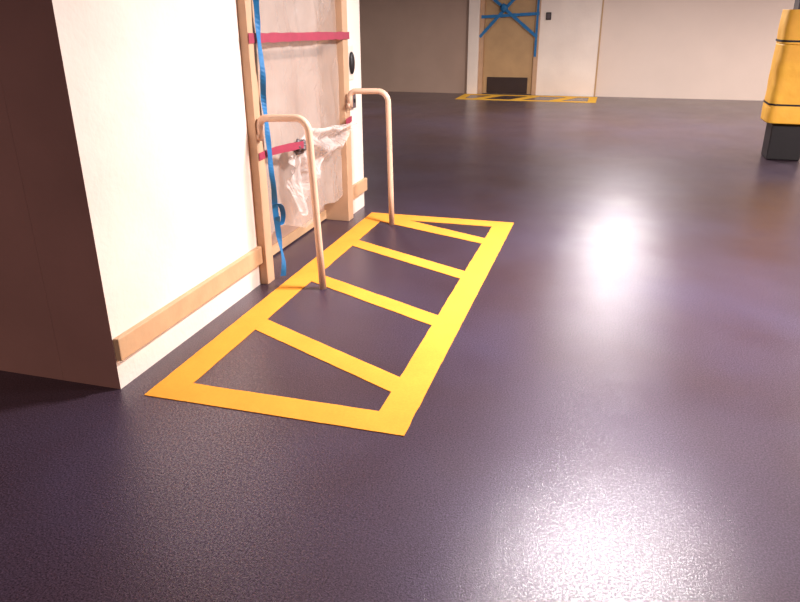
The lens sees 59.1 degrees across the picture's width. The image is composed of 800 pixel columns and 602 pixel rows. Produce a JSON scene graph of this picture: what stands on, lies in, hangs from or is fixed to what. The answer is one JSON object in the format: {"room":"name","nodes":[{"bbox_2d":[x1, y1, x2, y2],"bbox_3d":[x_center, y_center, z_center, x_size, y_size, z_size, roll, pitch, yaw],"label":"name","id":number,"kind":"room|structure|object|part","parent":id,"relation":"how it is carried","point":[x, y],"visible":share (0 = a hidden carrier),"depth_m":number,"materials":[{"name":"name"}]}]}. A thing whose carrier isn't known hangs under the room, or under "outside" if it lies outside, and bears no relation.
{"room":"parking garage","nodes":[
{"label":"parking garage","id":0,"kind":"room"},
{"bbox_2d":[0,78,63,379],"bbox_3d":[-4.232,-1.165,3.640,5.549,2.650,0.180,6,23,15],"label":"wall","id":1,"kind":"structure","parent":0,"point":[28,345],"depth_m":3.19,"materials":[{"name":"brown paint"}]},
{"bbox_2d":[0,0,260,388],"bbox_3d":[-1.245,-1.093,3.416,0.313,2.650,1.410,6,23,15],"label":"wall","id":2,"kind":"structure","parent":0,"point":[127,118],"depth_m":3.19,"materials":[{"name":"white paint"}]},
{"bbox_2d":[113,246,262,360],"bbox_3d":[-1.074,-0.035,3.798,0.030,0.110,1.408,6,23,15],"label":"baseboard","id":3,"kind":"structure","parent":2,"relation":"attached to","point":[149,328],"depth_m":3.62,"materials":[{"name":"beige wood"}]},
{"bbox_2d":[236,0,274,283],"bbox_3d":[-1.006,-1.121,4.180,0.365,2.120,0.098,6,23,15],"label":"trim","id":4,"kind":"structure","parent":2,"relation":"attached to","point":[245,10],"depth_m":4.15,"materials":[{"name":"beige paint"}]},
{"bbox_2d":[253,0,285,275],"bbox_3d":[-0.773,-1.080,4.209,0.052,1.980,0.129,14,26,30],"label":"tape","id":5,"kind":"object","parent":2,"relation":"attached to","point":[277,222],"visible":0.98,"depth_m":4.26,"materials":[{"name":"blue plastic"}]},
{"bbox_2d":[259,141,303,160],"bbox_3d":[-0.743,-0.937,4.383,0.031,0.053,0.459,11,25,26],"label":"tape","id":6,"kind":"object","parent":2,"relation":"attached to","point":[288,147],"visible":0.94,"depth_m":4.42,"materials":[{"name":"red plastic"}]},
{"bbox_2d":[248,32,348,43],"bbox_3d":[-0.613,-1.744,4.654,0.006,0.086,1.620,6,23,15],"label":"tape","id":7,"kind":"object","parent":2,"relation":"attached to","point":[273,37],"visible":0.99,"depth_m":4.50,"materials":[{"name":"red plastic"}]},
{"bbox_2d":[347,0,363,213],"bbox_3d":[-0.538,-2.011,5.648,0.313,2.650,0.440,6,23,15],"label":"wall","id":8,"kind":"structure","parent":0,"point":[353,16],"depth_m":5.85,"materials":[{"name":"white paint"}]},
{"bbox_2d":[253,0,325,254],"bbox_3d":[-0.854,-1.395,4.858,0.065,2.088,1.530,6,23,15],"label":"door","id":9,"kind":"structure","parent":8,"relation":"in","point":[291,68],"depth_m":5.08,"materials":[{"name":"beige paint"}]},
{"bbox_3d":[-0.824,-0.459,5.233,0.014,0.070,1.480,6,23,15],"label":"rail","id":10,"kind":"part","parent":9,"relation":"part of","materials":[{"name":"beige wood"}]},
{"bbox_2d":[315,0,352,220],"bbox_3d":[-0.539,-1.673,5.522,0.265,2.120,0.110,6,23,15],"label":"trim","id":11,"kind":"structure","parent":8,"relation":"attached to","point":[332,55],"depth_m":5.51,"materials":[{"name":"beige paint"}]},
{"bbox_2d":[346,116,351,124],"bbox_3d":[-0.402,-1.423,5.559,0.002,0.054,0.130,6,23,15],"label":"tape","id":12,"kind":"object","parent":8,"relation":"attached to","point":[349,119],"visible":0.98,"depth_m":5.55,"materials":[{"name":"red plastic"}]},
{"bbox_2d":[348,45,354,79],"bbox_3d":[-0.379,-1.887,5.592,0.046,0.260,0.120,6,23,15],"label":"card reader","id":13,"kind":"object","parent":8,"relation":"attached to","point":[351,59],"visible":0.89,"depth_m":5.56,"materials":[{"name":"plastic"}]},
{"bbox_2d":[351,94,355,108],"bbox_3d":[-0.379,-1.622,5.712,0.037,0.120,0.080,6,23,15],"label":"wall switch","id":14,"kind":"object","parent":8,"relation":"attached to","point":[354,95],"visible":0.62,"depth_m":5.70,"materials":[{"name":"grey plastic"}]},
{"bbox_2d":[352,178,366,198],"bbox_3d":[-0.359,-0.962,6.052,0.030,0.110,0.408,6,23,15],"label":"baseboard","id":15,"kind":"structure","parent":8,"relation":"attached to","point":[360,186],"depth_m":6.05,"materials":[{"name":"beige wood"}]},
{"bbox_2d":[0,91,799,601],"bbox_3d":[0.320,-0.772,6.238,17.000,0.100,19.106,6,23,15],"label":"floor","id":16,"kind":"structure","parent":0,"point":[613,413],"depth_m":3.04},
{"bbox_2d":[256,114,325,289],"bbox_3d":[-0.653,-0.587,4.267,0.394,1.063,0.052,6,23,15],"label":"guard rail","id":17,"kind":"object","parent":16,"relation":"on","point":[261,120],"visible":1,"depth_m":4.14,"materials":[{"name":"beige metal"}]},
{"bbox_2d":[144,212,513,435],"bbox_3d":[-0.114,-0.107,4.481,1.228,0.003,3.260,6,23,15],"label":"floor marking","id":18,"kind":"object","parent":16,"relation":"on","point":[408,391],"depth_m":3.67,"materials":[{"name":"yellow paint"}]},
{"bbox_2d":[347,88,393,224],"bbox_3d":[-0.228,-1.131,5.590,0.353,1.066,0.052,5,23,16],"label":"guard rail","id":19,"kind":"object","parent":16,"relation":"on","point":[351,92],"visible":1,"depth_m":5.46,"materials":[{"name":"beige metal"}]},
{"bbox_2d":[456,94,596,102],"bbox_3d":[2.521,-4.041,14.052,2.703,0.003,1.003,6,23,15],"label":"floor marking","id":20,"kind":"object","parent":16,"relation":"on","point":[591,99],"depth_m":14.02,"materials":[{"name":"yellow paint"}]},
{"bbox_2d":[761,0,799,160],"bbox_3d":[4.426,-2.900,7.742,0.350,2.650,0.350,6,23,15],"label":"column","id":21,"kind":"structure","parent":16,"relation":"on","point":[781,141],"depth_m":8.03,"materials":[{"name":"yellow padded vinyl"},{"name":"black straps"},{"name":"dark painted metal"}]},
{"bbox_2d":[761,43,799,123],"bbox_3d":[4.420,-2.443,7.919,0.496,0.830,0.501,7,23,15],"label":"guard","id":22,"kind":"object","parent":21,"relation":"attached to","point":[781,102],"visible":0.99,"depth_m":7.79,"materials":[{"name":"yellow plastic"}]},
{"bbox_2d":[776,9,799,43],"bbox_3d":[4.415,-2.992,7.697,0.474,0.346,0.474,7,23,15],"label":"guard","id":23,"kind":"object","parent":21,"relation":"attached to","point":[789,25],"visible":1,"depth_m":7.57,"materials":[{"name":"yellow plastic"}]},
{"bbox_2d":[359,0,468,92],"bbox_3d":[-1.877,-5.998,15.409,6.910,2.650,0.150,6,23,15],"label":"wall","id":24,"kind":"structure","parent":0,"point":[406,45],"depth_m":14.89,"materials":[{"name":"beige paint"}]},
{"bbox_2d":[467,0,480,93],"bbox_3d":[1.531,-5.620,14.433,0.220,2.650,0.240,6,23,15],"label":"wall","id":25,"kind":"structure","parent":0,"point":[474,5],"depth_m":14.47,"materials":[{"name":"white paint"}]},
{"bbox_2d":[477,0,484,93],"bbox_3d":[1.683,-5.360,14.495,0.089,2.120,0.135,6,23,15],"label":"trim","id":26,"kind":"structure","parent":25,"relation":"attached to","point":[482,4],"depth_m":14.51,"materials":[{"name":"beige paint"}]},
{"bbox_2d":[479,0,514,37],"bbox_3d":[2.014,-5.749,14.148,0.851,0.898,0.002,6,23,15],"label":"tape","id":27,"kind":"object","parent":25,"relation":"attached to","point":[486,29],"visible":1,"depth_m":14.23,"materials":[{"name":"blue plastic"}]},
{"bbox_2d":[482,0,536,93],"bbox_3d":[2.221,-5.291,14.358,1.030,2.070,0.065,6,23,15],"label":"door","id":28,"kind":"structure","parent":25,"relation":"in","point":[508,54],"depth_m":14.41,"materials":[{"name":"paint"}]},
{"bbox_3d":[2.219,-4.482,14.663,0.840,0.320,0.015,6,23,15],"label":"kick plate","id":29,"kind":"part","parent":28,"relation":"part of","materials":[{"name":"black metal"}]},
{"bbox_2d":[481,12,539,18],"bbox_3d":[2.202,-5.712,14.107,1.163,0.122,0.002,6,23,15],"label":"tape","id":30,"kind":"object","parent":25,"relation":"attached to","point":[528,13],"visible":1,"depth_m":14.08,"materials":[{"name":"blue plastic"}]},
{"bbox_2d":[536,0,602,96],"bbox_3d":[3.364,-5.440,13.965,1.160,2.650,0.170,6,23,15],"label":"wall panel","id":31,"kind":"object","parent":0,"point":[569,41],"visible":1,"depth_m":14.04,"materials":[{"name":"white paint"}]},
{"bbox_2d":[531,0,541,94],"bbox_3d":[2.756,-5.247,14.201,0.089,2.120,0.135,6,23,15],"label":"trim","id":32,"kind":"structure","parent":31,"relation":"attached to","point":[535,59],"depth_m":14.30,"materials":[{"name":"beige paint"}]},
{"bbox_2d":[493,0,537,36],"bbox_3d":[2.230,-5.703,14.074,1.086,0.875,0.044,6,23,15],"label":"tape","id":33,"kind":"object","parent":32,"relation":"attached to","point":[503,7],"visible":1,"depth_m":14.09,"materials":[{"name":"blue plastic"}]},
{"bbox_2d":[534,0,539,56],"bbox_3d":[2.723,-5.534,14.005,0.055,1.300,0.002,6,23,15],"label":"tape","id":34,"kind":"object","parent":32,"relation":"attached to","point":[538,2],"visible":1,"depth_m":14.05,"materials":[{"name":"blue plastic"}]},
{"bbox_2d":[546,12,551,19],"bbox_3d":[2.931,-5.617,13.914,0.100,0.140,0.035,6,23,15],"label":"keypad","id":35,"kind":"object","parent":31,"relation":"attached to","point":[548,14],"visible":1,"depth_m":13.90,"materials":[{"name":"grey plastic"}]},
{"bbox_2d":[595,0,794,100],"bbox_3d":[7.537,-5.004,12.833,7.470,2.650,0.150,6,23,15],"label":"wall","id":36,"kind":"structure","parent":0,"point":[678,49],"depth_m":13.47,"materials":[{"name":"beige paint"}]},
{"bbox_2d":[594,0,603,96],"bbox_3d":[3.927,-5.369,13.782,0.030,2.650,0.130,6,23,15],"label":"trim","id":37,"kind":"structure","parent":36,"relation":"attached to","point":[603,0],"depth_m":13.87,"materials":[{"name":"paint"}]},
{"bbox_3d":[-0.830,-2.622,4.345,0.313,0.530,1.590,6,23,15],"label":"wall header","id":38,"kind":"structure","parent":0,"visible":0},
{"bbox_2d":[271,0,341,194],"bbox_3d":[-0.670,-1.424,4.804,0.035,1.896,1.410,6,23,15],"label":"plastic sheet","id":39,"kind":"object","parent":38,"relation":"attached to","point":[297,16],"visible":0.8,"depth_m":4.75,"materials":[{"name":"beige"}]},
{"bbox_2d":[288,123,354,212],"bbox_3d":[-0.540,-1.003,5.077,0.135,0.544,1.131,6,23,15],"label":"flap","id":40,"kind":"object","parent":39,"relation":"attached to","point":[304,182],"visible":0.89,"depth_m":4.82,"materials":[{"name":"beige"}]}
]}

